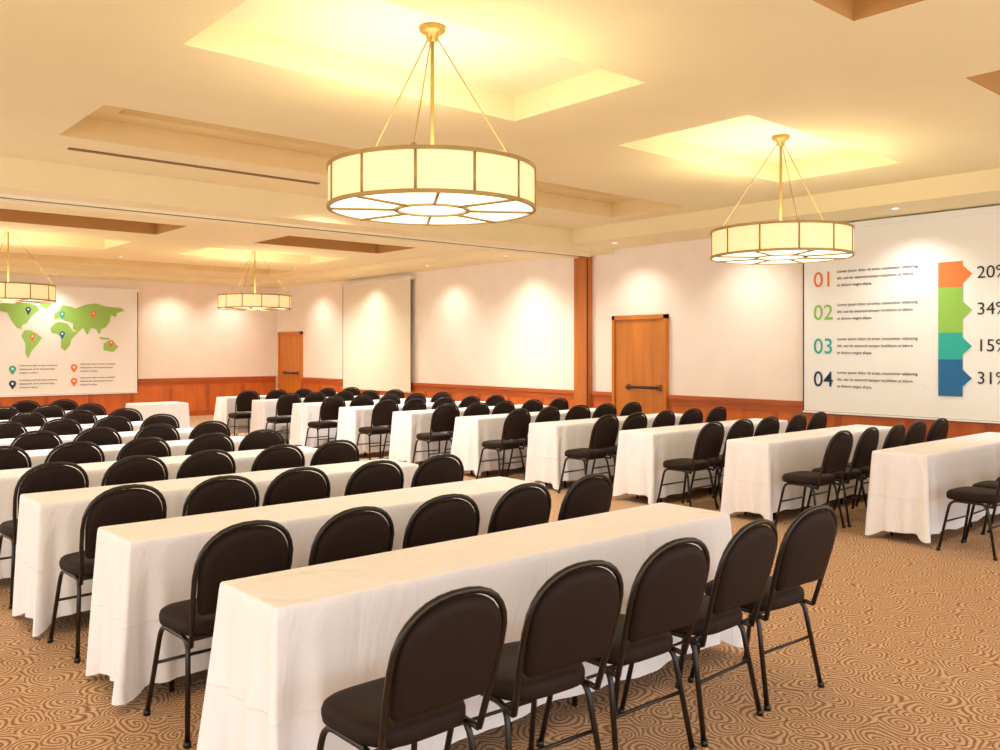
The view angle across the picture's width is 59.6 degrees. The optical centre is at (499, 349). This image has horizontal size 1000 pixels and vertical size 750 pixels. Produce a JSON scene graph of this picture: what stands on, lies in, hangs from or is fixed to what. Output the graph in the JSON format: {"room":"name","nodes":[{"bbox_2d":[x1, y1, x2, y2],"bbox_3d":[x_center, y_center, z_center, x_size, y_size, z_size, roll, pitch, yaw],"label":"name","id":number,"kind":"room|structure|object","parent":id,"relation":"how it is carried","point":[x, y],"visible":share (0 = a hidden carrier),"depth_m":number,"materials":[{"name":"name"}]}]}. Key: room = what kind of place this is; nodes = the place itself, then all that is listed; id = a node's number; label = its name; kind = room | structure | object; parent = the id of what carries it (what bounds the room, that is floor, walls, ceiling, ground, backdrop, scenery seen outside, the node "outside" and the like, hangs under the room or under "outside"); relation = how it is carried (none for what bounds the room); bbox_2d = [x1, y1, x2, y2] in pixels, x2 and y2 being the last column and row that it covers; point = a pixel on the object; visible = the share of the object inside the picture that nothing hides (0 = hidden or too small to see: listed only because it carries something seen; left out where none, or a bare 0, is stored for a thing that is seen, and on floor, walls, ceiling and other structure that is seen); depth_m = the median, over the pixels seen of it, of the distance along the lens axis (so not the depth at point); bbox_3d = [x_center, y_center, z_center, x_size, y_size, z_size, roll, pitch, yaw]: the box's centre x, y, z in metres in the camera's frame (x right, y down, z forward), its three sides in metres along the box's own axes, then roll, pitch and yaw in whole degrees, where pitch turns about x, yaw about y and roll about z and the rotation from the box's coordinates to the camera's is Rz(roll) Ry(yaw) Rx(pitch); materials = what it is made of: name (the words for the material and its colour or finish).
{"room":"event hall","nodes":[
{"label":"event hall","id":0,"kind":"room"},
{"bbox_2d":[0,274,276,388],"bbox_3d":[-11.868,-0.030,17.979,15.750,3.320,0.100,0,0,-41],"label":"wall","id":1,"kind":"structure","parent":0,"point":[182,332],"depth_m":21.65,"materials":[{"name":"paint"}]},
{"bbox_2d":[0,285,139,396],"bbox_3d":[-10.035,-0.210,19.437,3.930,2.460,0.108,0,0,-41],"label":"projection screen","id":2,"kind":"object","parent":1,"relation":"attached to","point":[84,342],"visible":1,"depth_m":19.73,"materials":[{"name":"fabric"}]},
{"bbox_2d":[0,376,275,415],"bbox_3d":[-11.837,1.158,17.905,15.700,0.944,0.048,0,0,-41],"label":"wainscoting","id":3,"kind":"structure","parent":1,"relation":"attached to","point":[200,394],"depth_m":21.41,"materials":[{"name":"brown wood"}]},
{"bbox_2d":[0,0,999,287],"bbox_3d":[-4.309,-1.880,9.312,15.750,0.620,22.900,0,0,-41],"label":"ceiling","id":4,"kind":"structure","parent":0,"point":[639,122],"depth_m":7.11,"materials":[{"name":"paint"}]},
{"bbox_2d":[0,231,55,303],"bbox_3d":[-7.669,-1.353,13.613,1.330,1.195,1.330,0,0,-41],"label":"drum pendant light","id":5,"kind":"object","parent":4,"relation":"hanging from","point":[10,292],"visible":0.89,"depth_m":13.33,"materials":[{"name":"gold metal"}]},
{"bbox_2d":[67,147,319,184],"bbox_3d":[-3.013,-1.864,8.930,2.600,0.012,0.060,0,0,-41],"label":"ceiling vent","id":6,"kind":"object","parent":4,"relation":"in","point":[74,149],"depth_m":8.79,"materials":[{"name":"grey metal"}]},
{"bbox_2d":[217,251,290,310],"bbox_3d":[-4.579,-1.353,16.309,1.330,1.195,1.330,0,0,-41],"label":"drum pendant light","id":7,"kind":"object","parent":4,"relation":"hanging from","point":[234,301],"visible":0.91,"depth_m":15.81,"materials":[{"name":"gold metal"}]},
{"bbox_2d":[326,22,535,225],"bbox_3d":[-0.434,-1.478,5.593,1.330,1.185,1.330,0,0,-41],"label":"drum pendant light","id":8,"kind":"object","parent":4,"relation":"hanging from","point":[413,184],"visible":1,"depth_m":5.13,"materials":[{"name":"gold metal"}]},
{"bbox_2d":[710,134,854,264],"bbox_3d":[2.716,-1.478,8.447,1.330,1.185,1.330,0,0,-41],"label":"drum pendant light","id":9,"kind":"object","parent":4,"relation":"hanging from","point":[797,241],"visible":1,"depth_m":7.98,"materials":[{"name":"gold metal"}]},
{"bbox_2d":[0,415,999,749],"bbox_3d":[-4.309,1.680,9.312,15.950,0.100,23.100,0,0,-41],"label":"floor","id":10,"kind":"structure","parent":0,"point":[906,631],"depth_m":4.37,"materials":[{"name":"carpet"}]},
{"bbox_2d":[0,421,27,438],"bbox_3d":[-5.147,1.173,8.964,0.472,0.919,0.582,0,0,-42],"label":"banquet chair","id":11,"kind":"object","parent":10,"relation":"on","point":[7,430],"visible":0.19,"depth_m":8.79,"materials":[{"name":"fabric"}]},
{"bbox_2d":[0,446,31,469],"bbox_3d":[-3.901,1.173,6.682,0.472,0.919,0.582,0,0,-44],"label":"banquet chair","id":12,"kind":"object","parent":10,"relation":"on","point":[9,458],"visible":0.23,"depth_m":6.54,"materials":[{"name":"fabric"}]},
{"bbox_2d":[8,412,46,426],"bbox_3d":[-5.623,1.173,10.277,0.472,0.919,0.582,0,0,-41],"label":"banquet chair","id":13,"kind":"object","parent":10,"relation":"on","point":[27,419],"visible":0.23,"depth_m":10.08,"materials":[{"name":"fabric"}]},
{"bbox_2d":[10,430,62,450],"bbox_3d":[-4.290,1.173,7.959,0.472,0.919,0.582,0,0,-42],"label":"banquet chair","id":14,"kind":"object","parent":10,"relation":"on","point":[39,439],"visible":0.16,"depth_m":7.75,"materials":[{"name":"fabric"}]},
{"bbox_2d":[0,461,88,608],"bbox_3d":[-3.033,1.173,5.771,0.472,0.919,0.582,0,0,-44],"label":"banquet chair","id":15,"kind":"object","parent":10,"relation":"on","point":[58,476],"visible":0.49,"depth_m":5.55,"materials":[{"name":"fabric"}]},
{"bbox_2d":[32,405,65,417],"bbox_3d":[-6.074,1.173,11.594,0.472,0.919,0.582,0,0,-43],"label":"banquet chair","id":16,"kind":"object","parent":10,"relation":"on","point":[48,412],"visible":0.18,"depth_m":11.40,"materials":[{"name":"fabric"}]},
{"bbox_2d":[39,418,82,435],"bbox_3d":[-4.761,1.173,9.321,0.472,0.919,0.582,0,0,-41],"label":"banquet chair","id":17,"kind":"object","parent":10,"relation":"on","point":[67,427],"visible":0.15,"depth_m":9.12,"materials":[{"name":"fabric"}]},
{"bbox_2d":[44,441,104,466],"bbox_3d":[-3.490,1.173,7.038,0.472,0.919,0.582,0,0,-40],"label":"banquet chair","id":18,"kind":"object","parent":10,"relation":"on","point":[78,452],"visible":0.22,"depth_m":6.83,"materials":[{"name":"fabric"}]},
{"bbox_2d":[60,410,97,424],"bbox_3d":[-5.206,1.173,10.625,0.472,0.919,0.582,0,0,-43],"label":"banquet chair","id":19,"kind":"object","parent":10,"relation":"on","point":[83,417],"visible":0.23,"depth_m":10.44,"materials":[{"name":"fabric"}]},
{"bbox_2d":[71,427,121,445],"bbox_3d":[-3.901,1.173,8.304,0.472,0.919,0.582,0,0,-40],"label":"banquet chair","id":20,"kind":"object","parent":10,"relation":"on","point":[100,436],"visible":0.2,"depth_m":8.10,"materials":[{"name":"fabric"}]},
{"bbox_2d":[0,428,192,446],"bbox_3d":[-4.312,1.252,8.794,2.791,0.755,0.618,0,0,-41],"label":"banquet table","id":21,"kind":"object","parent":10,"relation":"on","point":[184,433],"visible":0.08,"depth_m":8.93,"materials":[{"name":"white fabric"}]},
{"bbox_2d":[47,484,166,662],"bbox_3d":[-2.158,1.173,4.822,0.472,0.919,0.582,0,0,-44],"label":"banquet chair","id":22,"kind":"object","parent":10,"relation":"on","point":[122,504],"visible":0.57,"depth_m":4.61,"materials":[{"name":"fabric"}]},
{"bbox_2d":[92,416,132,431],"bbox_3d":[-4.359,1.173,9.659,0.472,0.919,0.582,0,0,-39],"label":"banquet chair","id":23,"kind":"object","parent":10,"relation":"on","point":[114,422],"visible":0.2,"depth_m":9.46,"materials":[{"name":"fabric"}]},
{"bbox_2d":[107,408,142,421],"bbox_3d":[-4.785,1.173,10.973,0.472,0.919,0.582,0,0,-38],"label":"banquet chair","id":24,"kind":"object","parent":10,"relation":"on","point":[133,416],"visible":0.21,"depth_m":10.77,"materials":[{"name":"fabric"}]},
{"bbox_2d":[18,436,244,467],"bbox_3d":[-3.474,1.252,7.880,2.784,0.755,0.610,0,0,-41],"label":"banquet table","id":25,"kind":"object","parent":10,"relation":"on","point":[178,447],"visible":0.04,"depth_m":7.75,"materials":[{"name":"white fabric"}]},
{"bbox_2d":[101,455,167,485],"bbox_3d":[-2.641,1.173,6.130,0.472,0.919,0.582,0,0,-42],"label":"banquet chair","id":26,"kind":"object","parent":10,"relation":"on","point":[127,470],"visible":0.26,"depth_m":5.91,"materials":[{"name":"fabric"}]},
{"bbox_2d":[116,437,170,460],"bbox_3d":[-3.087,1.173,7.361,0.472,0.919,0.582,0,0,-43],"label":"banquet chair","id":27,"kind":"object","parent":10,"relation":"on","point":[138,446],"visible":0.26,"depth_m":7.15,"materials":[{"name":"fabric"}]},
{"bbox_2d":[133,423,179,441],"bbox_3d":[-3.479,1.173,8.670,0.472,0.919,0.582,0,0,-38],"label":"banquet chair","id":28,"kind":"object","parent":10,"relation":"on","point":[161,431],"visible":0.21,"depth_m":8.46,"materials":[{"name":"fabric"}]},
{"bbox_2d":[126,401,189,427],"bbox_3d":[-5.659,1.252,14.404,0.960,0.755,0.678,0,0,-41],"label":"banquet table","id":29,"kind":"object","parent":10,"relation":"on","point":[180,410],"visible":0.38,"depth_m":14.28,"materials":[{"name":"white fabric"}]},
{"bbox_2d":[0,446,317,578],"bbox_3d":[-2.650,1.252,6.924,2.790,0.755,0.614,0,0,-41],"label":"banquet table","id":30,"kind":"object","parent":10,"relation":"on","point":[244,460],"visible":0.1,"depth_m":6.37,"materials":[{"name":"white fabric"}]},
{"bbox_2d":[140,413,179,428],"bbox_3d":[-3.981,1.173,10.004,0.472,0.919,0.582,0,0,-41],"label":"banquet chair","id":31,"kind":"object","parent":10,"relation":"on","point":[158,419],"visible":0.2,"depth_m":9.79,"materials":[{"name":"fabric"}]},
{"bbox_2d":[176,449,235,478],"bbox_3d":[-2.269,1.173,6.447,0.472,0.919,0.582,0,0,-44],"label":"banquet chair","id":32,"kind":"object","parent":10,"relation":"on","point":[201,463],"visible":0.25,"depth_m":6.23,"materials":[{"name":"fabric"}]},
{"bbox_2d":[188,420,230,439],"bbox_3d":[-3.100,1.173,9.009,0.472,0.919,0.582,0,0,-44],"label":"banquet chair","id":33,"kind":"object","parent":10,"relation":"on","point":[206,427],"visible":0.29,"depth_m":8.79,"materials":[{"name":"fabric"}]},
{"bbox_2d":[185,433,234,454],"bbox_3d":[-2.659,1.173,7.721,0.472,0.919,0.582,0,0,-42],"label":"banquet chair","id":34,"kind":"object","parent":10,"relation":"on","point":[205,441],"visible":0.27,"depth_m":7.50,"materials":[{"name":"fabric"}]},
{"bbox_2d":[12,459,417,636],"bbox_3d":[-1.766,1.252,6.014,2.760,0.755,0.591,0,0,-41],"label":"banquet table","id":35,"kind":"object","parent":10,"relation":"on","point":[49,523],"visible":0.34,"depth_m":5.09,"materials":[{"name":"white fabric"}]},
{"bbox_2d":[143,520,292,748],"bbox_3d":[-1.228,1.173,3.846,0.472,0.919,0.582,0,0,-43],"label":"banquet chair","id":36,"kind":"object","parent":10,"relation":"on","point":[247,548],"visible":0.61,"depth_m":3.64,"materials":[{"name":"fabric"}]},
{"bbox_2d":[182,475,259,515],"bbox_3d":[-1.732,1.173,5.174,0.472,0.919,0.582,0,0,-39],"label":"banquet chair","id":37,"kind":"object","parent":10,"relation":"on","point":[219,493],"visible":0.24,"depth_m":4.95,"materials":[{"name":"fabric"}]},
{"bbox_2d":[213,395,265,435],"bbox_3d":[-4.151,1.252,16.962,2.791,0.755,0.619,0,0,-41],"label":"banquet table","id":38,"kind":"object","parent":10,"relation":"on","point":[224,406],"visible":0.2,"depth_m":16.05,"materials":[{"name":"white fabric"}]},
{"bbox_2d":[227,390,259,435],"bbox_3d":[-4.620,1.173,15.699,0.472,0.919,0.582,0,0,-38],"label":"banquet chair","id":39,"kind":"object","parent":10,"relation":"on","point":[243,402],"visible":0.75,"depth_m":15.51,"materials":[{"name":"fabric"}]},
{"bbox_2d":[238,429,284,450],"bbox_3d":[-2.301,1.173,8.071,0.472,0.919,0.582,0,0,-40],"label":"banquet chair","id":40,"kind":"object","parent":10,"relation":"on","point":[258,439],"visible":0.2,"depth_m":7.84,"materials":[{"name":"fabric"}]},
{"bbox_2d":[251,444,304,471],"bbox_3d":[-1.838,1.173,6.807,0.472,0.919,0.582,0,0,-43],"label":"banquet chair","id":41,"kind":"object","parent":10,"relation":"on","point":[272,457],"visible":0.21,"depth_m":6.59,"materials":[{"name":"fabric"}]},
{"bbox_2d":[265,393,300,445],"bbox_3d":[-3.671,1.173,14.746,0.472,0.919,0.582,0,0,-41],"label":"banquet chair","id":42,"kind":"object","parent":10,"relation":"on","point":[285,402],"visible":0.72,"depth_m":14.56,"materials":[{"name":"fabric"}]},
{"bbox_2d":[262,467,330,505],"bbox_3d":[-1.388,1.173,5.524,0.472,0.919,0.582,0,0,-41],"label":"banquet chair","id":43,"kind":"object","parent":10,"relation":"on","point":[295,484],"visible":0.27,"depth_m":5.30,"materials":[{"name":"fabric"}]},
{"bbox_2d":[86,476,545,705],"bbox_3d":[-0.851,1.252,5.011,2.790,0.755,0.568,0,0,-41],"label":"banquet table","id":44,"kind":"object","parent":10,"relation":"on","point":[145,567],"visible":0.3,"depth_m":4.17,"materials":[{"name":"white fabric"}]},
{"bbox_2d":[250,395,383,438],"bbox_3d":[-3.201,1.252,16.022,2.784,0.755,0.610,0,0,-41],"label":"banquet table","id":45,"kind":"object","parent":10,"relation":"on","point":[261,410],"visible":0.27,"depth_m":15.10,"materials":[{"name":"white fabric"}]},
{"bbox_2d":[305,396,345,447],"bbox_3d":[-2.755,1.173,13.767,0.472,0.919,0.582,0,0,-42],"label":"banquet chair","id":46,"kind":"object","parent":10,"relation":"on","point":[329,409],"visible":0.8,"depth_m":13.59,"materials":[{"name":"fabric"}]},
{"bbox_2d":[310,439,359,465],"bbox_3d":[-1.467,1.173,7.145,0.472,0.919,0.582,0,0,-42],"label":"banquet chair","id":47,"kind":"object","parent":10,"relation":"on","point":[331,452],"visible":0.21,"depth_m":6.92,"materials":[{"name":"fabric"}]},
{"bbox_2d":[308,506,393,565],"bbox_3d":[-0.827,1.173,4.171,0.472,0.919,0.582,0,0,-43],"label":"banquet chair","id":48,"kind":"object","parent":10,"relation":"on","point":[354,532],"visible":0.24,"depth_m":3.95,"materials":[{"name":"fabric"}]},
{"bbox_2d":[289,398,430,447],"bbox_3d":[-2.267,1.252,15.019,2.790,0.755,0.614,0,0,-41],"label":"banquet table","id":49,"kind":"object","parent":10,"relation":"on","point":[302,413],"visible":0.28,"depth_m":14.14,"materials":[{"name":"white fabric"}]},
{"bbox_2d":[344,460,403,495],"bbox_3d":[-0.963,1.173,5.857,0.472,0.919,0.582,0,0,-41],"label":"banquet chair","id":50,"kind":"object","parent":10,"relation":"on","point":[373,476],"visible":0.27,"depth_m":5.63,"materials":[{"name":"fabric"}]},
{"bbox_2d":[356,399,398,459],"bbox_3d":[-1.798,1.173,12.793,0.472,0.919,0.582,0,0,-40],"label":"banquet chair","id":51,"kind":"object","parent":10,"relation":"on","point":[382,412],"visible":0.88,"depth_m":12.62,"materials":[{"name":"fabric"}]},
{"bbox_2d":[381,398,425,460],"bbox_3d":[-1.428,1.173,13.136,0.472,0.919,0.582,0,0,-43],"label":"banquet chair","id":52,"kind":"object","parent":10,"relation":"on","point":[413,404],"visible":0.32,"depth_m":12.94,"materials":[{"name":"fabric"}]},
{"bbox_2d":[337,401,484,457],"bbox_3d":[-1.318,1.252,14.079,2.760,0.755,0.591,0,0,-41],"label":"banquet table","id":53,"kind":"object","parent":10,"relation":"on","point":[350,419],"visible":0.25,"depth_m":13.17,"materials":[{"name":"white fabric"}]},
{"bbox_2d":[317,586,506,749],"bbox_3d":[-0.301,1.173,2.815,0.472,0.919,0.582,0,0,-42],"label":"banquet chair","id":54,"kind":"object","parent":10,"relation":"on","point":[448,652],"visible":1,"depth_m":2.65,"materials":[{"name":"fabric"}]},
{"bbox_2d":[412,403,459,463],"bbox_3d":[-0.863,1.173,11.849,0.472,0.919,0.582,0,0,-38],"label":"banquet chair","id":55,"kind":"object","parent":10,"relation":"on","point":[444,415],"visible":0.82,"depth_m":11.68,"materials":[{"name":"fabric"}]},
{"bbox_2d":[410,454,463,487],"bbox_3d":[-0.578,1.173,6.196,0.472,0.919,0.582,0,0,-42],"label":"banquet chair","id":56,"kind":"object","parent":10,"relation":"on","point":[436,469],"visible":0.21,"depth_m":5.97,"materials":[{"name":"fabric"}]},
{"bbox_2d":[402,494,479,548],"bbox_3d":[-0.424,1.173,4.536,0.472,0.919,0.582,0,0,-38],"label":"banquet chair","id":57,"kind":"object","parent":10,"relation":"on","point":[442,518],"visible":0.27,"depth_m":4.30,"materials":[{"name":"fabric"}]},
{"bbox_2d":[444,402,489,451],"bbox_3d":[-0.465,1.173,12.160,0.472,0.919,0.582,0,0,-39],"label":"banquet chair","id":58,"kind":"object","parent":10,"relation":"on","point":[477,408],"visible":0.22,"depth_m":11.95,"materials":[{"name":"fabric"}]},
{"bbox_2d":[389,404,547,463],"bbox_3d":[-0.384,1.252,13.086,2.790,0.755,0.568,0,0,-41],"label":"banquet table","id":59,"kind":"object","parent":10,"relation":"on","point":[406,425],"visible":0.34,"depth_m":12.21,"materials":[{"name":"white fabric"}]},
{"bbox_2d":[196,502,742,749],"bbox_3d":[0.078,1.252,3.977,2.791,0.755,0.619,0,0,-41],"label":"banquet table","id":60,"kind":"object","parent":10,"relation":"on","point":[284,642],"visible":0.58,"depth_m":3.27,"materials":[{"name":"white fabric"}]},
{"bbox_2d":[475,408,530,478],"bbox_3d":[0.057,1.173,10.847,0.472,0.919,0.582,0,0,-43],"label":"banquet chair","id":61,"kind":"object","parent":10,"relation":"on","point":[516,423],"visible":0.93,"depth_m":10.70,"materials":[{"name":"fabric"}]},
{"bbox_2d":[487,483,550,533],"bbox_3d":[-0.040,1.173,4.880,0.472,0.919,0.582,0,0,-43],"label":"banquet chair","id":62,"kind":"object","parent":10,"relation":"on","point":[522,505],"visible":0.28,"depth_m":4.65,"materials":[{"name":"fabric"}]},
{"bbox_2d":[450,408,595,475],"bbox_3d":[0.553,1.252,12.103,2.791,0.755,0.618,0,0,-41],"label":"banquet table","id":63,"kind":"object","parent":10,"relation":"on","point":[469,434],"visible":0.3,"depth_m":11.25,"materials":[{"name":"white fabric"}]},
{"bbox_2d":[506,407,559,476],"bbox_3d":[0.443,1.173,11.197,0.472,0.919,0.582,0,0,-44],"label":"banquet chair","id":64,"kind":"object","parent":10,"relation":"on","point":[547,414],"visible":0.39,"depth_m":11.03,"materials":[{"name":"fabric"}]},
{"bbox_2d":[444,560,623,749],"bbox_3d":[0.118,1.173,3.164,0.472,0.919,0.582,0,0,-38],"label":"banquet chair","id":65,"kind":"object","parent":10,"relation":"on","point":[571,620],"visible":0.82,"depth_m":2.98,"materials":[{"name":"fabric"}]},
{"bbox_2d":[565,405,590,419],"bbox_3d":[0.877,1.173,11.578,0.472,0.919,0.582,0,0,-38],"label":"banquet chair","id":66,"kind":"object","parent":10,"relation":"on","point":[576,412],"visible":0.19,"depth_m":11.34,"materials":[{"name":"fabric"}]},
{"bbox_2d":[557,473,612,520],"bbox_3d":[0.345,1.173,5.229,0.472,0.919,0.582,0,0,-44],"label":"banquet chair","id":67,"kind":"object","parent":10,"relation":"on","point":[590,494],"visible":0.27,"depth_m":5.00,"materials":[{"name":"fabric"}]},
{"bbox_2d":[557,414,618,493],"bbox_3d":[1.018,1.173,9.878,0.472,0.919,0.582,0,0,-43],"label":"banquet chair","id":68,"kind":"object","parent":10,"relation":"on","point":[604,433],"visible":0.91,"depth_m":9.73,"materials":[{"name":"fabric"}]},
{"bbox_2d":[525,413,682,489],"bbox_3d":[1.494,1.252,11.174,2.784,0.755,0.610,0,0,-41],"label":"banquet table","id":69,"kind":"object","parent":10,"relation":"on","point":[548,442],"visible":0.35,"depth_m":10.32,"materials":[{"name":"white fabric"}]},
{"bbox_2d":[591,412,647,484],"bbox_3d":[1.395,1.173,10.223,0.472,0.919,0.582,0,0,-42],"label":"banquet chair","id":70,"kind":"object","parent":10,"relation":"on","point":[635,420],"visible":0.42,"depth_m":10.04,"materials":[{"name":"fabric"}]},
{"bbox_2d":[536,537,709,749],"bbox_3d":[0.510,1.173,3.517,0.472,0.919,0.582,0,0,-39],"label":"banquet chair","id":71,"kind":"object","parent":10,"relation":"on","point":[667,591],"visible":0.79,"depth_m":3.33,"materials":[{"name":"fabric"}]},
{"bbox_2d":[652,410,674,427],"bbox_3d":[1.793,1.173,10.576,0.472,0.919,0.582,0,0,-44],"label":"banquet chair","id":72,"kind":"object","parent":10,"relation":"on","point":[664,418],"visible":0.2,"depth_m":10.35,"materials":[{"name":"fabric"}]},
{"bbox_2d":[657,421,724,508],"bbox_3d":[1.960,1.173,8.931,0.472,0.919,0.582,0,0,-41],"label":"banquet chair","id":73,"kind":"object","parent":10,"relation":"on","point":[709,441],"visible":0.95,"depth_m":8.79,"materials":[{"name":"fabric"}]},
{"bbox_2d":[679,408,702,424],"bbox_3d":[2.208,1.173,10.934,0.472,0.919,0.582,0,0,-39],"label":"banquet chair","id":74,"kind":"object","parent":10,"relation":"on","point":[691,416],"visible":0.21,"depth_m":10.69,"materials":[{"name":"fabric"}]},
{"bbox_2d":[618,519,777,747],"bbox_3d":[0.891,1.173,3.861,0.472,0.919,0.582,0,0,-43],"label":"banquet chair","id":75,"kind":"object","parent":10,"relation":"on","point":[743,571],"visible":0.66,"depth_m":3.68,"materials":[{"name":"fabric"}]},
{"bbox_2d":[613,418,787,503],"bbox_3d":[2.432,1.252,10.164,2.790,0.755,0.614,0,0,-41],"label":"banquet table","id":76,"kind":"object","parent":10,"relation":"on","point":[641,453],"visible":0.44,"depth_m":9.36,"materials":[{"name":"white fabric"}]},
{"bbox_2d":[705,406,726,422],"bbox_3d":[2.596,1.173,11.280,0.472,0.919,0.582,0,0,-43],"label":"banquet chair","id":77,"kind":"object","parent":10,"relation":"on","point":[718,414],"visible":0.3,"depth_m":11.05,"materials":[{"name":"fabric"}]},
{"bbox_2d":[687,419,753,507],"bbox_3d":[2.354,1.173,9.257,0.472,0.919,0.582,0,0,-39],"label":"banquet chair","id":78,"kind":"object","parent":10,"relation":"on","point":[741,428],"visible":0.55,"depth_m":9.05,"materials":[{"name":"fabric"}]},
{"bbox_2d":[715,416,779,496],"bbox_3d":[2.735,1.173,9.603,0.472,0.919,0.582,0,0,-40],"label":"banquet chair","id":79,"kind":"object","parent":10,"relation":"on","point":[767,426],"visible":0.25,"depth_m":9.37,"materials":[{"name":"fabric"}]},
{"bbox_2d":[688,505,837,711],"bbox_3d":[1.282,1.173,4.211,0.472,0.919,0.582,0,0,-39],"label":"banquet chair","id":80,"kind":"object","parent":10,"relation":"on","point":[805,550],"visible":0.72,"depth_m":4.02,"materials":[{"name":"fabric"}]},
{"bbox_2d":[785,414,806,432],"bbox_3d":[3.155,1.173,9.939,0.472,0.919,0.582,0,0,-44],"label":"banquet chair","id":81,"kind":"object","parent":10,"relation":"on","point":[798,422],"visible":0.22,"depth_m":9.70,"materials":[{"name":"fabric"}]},
{"bbox_2d":[720,424,891,521],"bbox_3d":[3.362,1.252,9.246,2.760,0.755,0.591,0,0,-41],"label":"banquet table","id":82,"kind":"object","parent":10,"relation":"on","point":[754,468],"visible":0.53,"depth_m":8.44,"materials":[{"name":"white fabric"}]},
{"bbox_2d":[774,430,852,528],"bbox_3d":[2.874,1.173,7.960,0.472,0.919,0.582,0,0,-41],"label":"banquet chair","id":83,"kind":"object","parent":10,"relation":"on","point":[839,448],"visible":0.96,"depth_m":7.82,"materials":[{"name":"fabric"}]},
{"bbox_2d":[806,411,826,429],"bbox_3d":[3.522,1.173,10.309,0.472,0.919,0.582,0,0,-44],"label":"banquet chair","id":84,"kind":"object","parent":10,"relation":"on","point":[818,421],"visible":0.31,"depth_m":10.06,"materials":[{"name":"fabric"}]},
{"bbox_2d":[806,427,878,526],"bbox_3d":[3.262,1.173,8.301,0.472,0.919,0.582,0,0,-44],"label":"banquet chair","id":85,"kind":"object","parent":10,"relation":"on","point":[868,441],"visible":0.72,"depth_m":8.12,"materials":[{"name":"fabric"}]},
{"bbox_2d":[833,424,904,510],"bbox_3d":[3.660,1.173,8.626,0.472,0.919,0.582,0,0,-44],"label":"banquet chair","id":86,"kind":"object","parent":10,"relation":"on","point":[895,437],"visible":0.32,"depth_m":8.45,"materials":[{"name":"fabric"}]},
{"bbox_2d":[855,420,926,506],"bbox_3d":[4.061,1.173,9.031,0.472,0.919,0.582,0,0,-41],"label":"banquet chair","id":87,"kind":"object","parent":10,"relation":"on","point":[916,434],"visible":0.24,"depth_m":8.80,"materials":[{"name":"fabric"}]},
{"bbox_2d":[865,432,999,542],"bbox_3d":[4.374,1.252,8.286,2.790,0.755,0.568,0,0,-41],"label":"banquet table","id":88,"kind":"object","parent":10,"relation":"on","point":[909,485],"visible":0.88,"depth_m":7.50,"materials":[{"name":"white fabric"}]},
{"bbox_2d":[925,418,948,441],"bbox_3d":[4.465,1.173,9.380,0.472,0.919,0.582,0,0,-39],"label":"banquet chair","id":89,"kind":"object","parent":10,"relation":"on","point":[938,430],"visible":0.19,"depth_m":9.12,"materials":[{"name":"fabric"}]},
{"bbox_2d":[936,479,999,560],"bbox_3d":[3.910,1.173,7.025,0.472,0.919,0.582,0,0,-39],"label":"banquet chair","id":90,"kind":"object","parent":10,"relation":"on","point":[969,495],"visible":1,"depth_m":6.96,"materials":[{"name":"fabric"}]},
{"bbox_2d":[965,480,998,542],"bbox_3d":[4.294,1.173,7.358,0.472,0.919,0.582,0,0,-43],"label":"banquet chair","id":91,"kind":"object","parent":10,"relation":"on","point":[990,484],"visible":0.59,"depth_m":7.39,"materials":[{"name":"fabric"}]},
{"bbox_2d":[277,205,998,400],"bbox_3d":[1.663,-0.030,14.522,0.100,3.320,23.100,0,0,-41],"label":"wall","id":92,"kind":"structure","parent":0,"point":[736,330],"depth_m":14.57,"materials":[{"name":"paint"}]},
{"bbox_2d":[278,331,302,392],"bbox_3d":[-5.426,0.580,22.471,0.130,2.100,1.220,0,0,-41],"label":"door","id":93,"kind":"structure","parent":92,"relation":"in","point":[290,344],"depth_m":22.45,"materials":[{"name":"brown wood"}]},
{"bbox_2d":[0,194,590,257],"bbox_3d":[-4.492,-1.555,9.431,15.630,0.030,0.320,0,0,-41],"label":"trim","id":94,"kind":"structure","parent":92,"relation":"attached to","point":[3,197],"depth_m":10.73,"materials":[{"name":"paint"}]},
{"bbox_2d":[341,276,415,392],"bbox_3d":[-2.746,-0.330,19.401,0.128,2.460,2.850,0,0,-41],"label":"projection screen","id":95,"kind":"object","parent":92,"relation":"attached to","point":[376,313],"visible":1,"depth_m":19.31,"materials":[{"name":"fabric"}]},
{"bbox_2d":[302,377,573,409],"bbox_3d":[-1.839,1.158,18.421,0.048,0.944,9.560,0,0,-41],"label":"trim","id":96,"kind":"structure","parent":92,"relation":"attached to","point":[518,396],"depth_m":16.91,"materials":[{"name":"brown wood"}]},
{"bbox_2d":[574,257,591,407],"bbox_3d":[1.395,0.035,14.673,0.102,3.190,0.340,0,0,-41],"label":"trim","id":97,"kind":"structure","parent":92,"relation":"attached to","point":[582,266],"depth_m":14.62,"materials":[{"name":"brown wood"}]},
{"bbox_2d":[591,391,611,407],"bbox_3d":[1.682,1.158,14.386,0.048,0.944,0.470,0,0,-41],"label":"trim","id":98,"kind":"structure","parent":92,"relation":"attached to","point":[598,398],"depth_m":14.42,"materials":[{"name":"brown wood"}]},
{"bbox_2d":[612,314,668,415],"bbox_3d":[2.180,0.540,13.752,0.130,2.180,1.100,0,0,-41],"label":"door","id":99,"kind":"structure","parent":92,"relation":"in","point":[640,343],"depth_m":13.71,"materials":[{"name":"brown wood"}]},
{"bbox_2d":[668,395,999,441],"bbox_3d":[5.859,1.158,9.597,0.048,0.944,9.960,0,0,-41],"label":"trim","id":100,"kind":"structure","parent":92,"relation":"attached to","point":[736,408],"depth_m":11.89,"materials":[{"name":"brown wood"}]},
{"bbox_2d":[803,205,999,423],"bbox_3d":[5.429,-0.395,10.044,0.108,2.450,4.300,0,0,-41],"label":"projection screen","id":101,"kind":"object","parent":92,"relation":"attached to","point":[907,326],"visible":1,"depth_m":10.54,"materials":[{"name":"fabric"}]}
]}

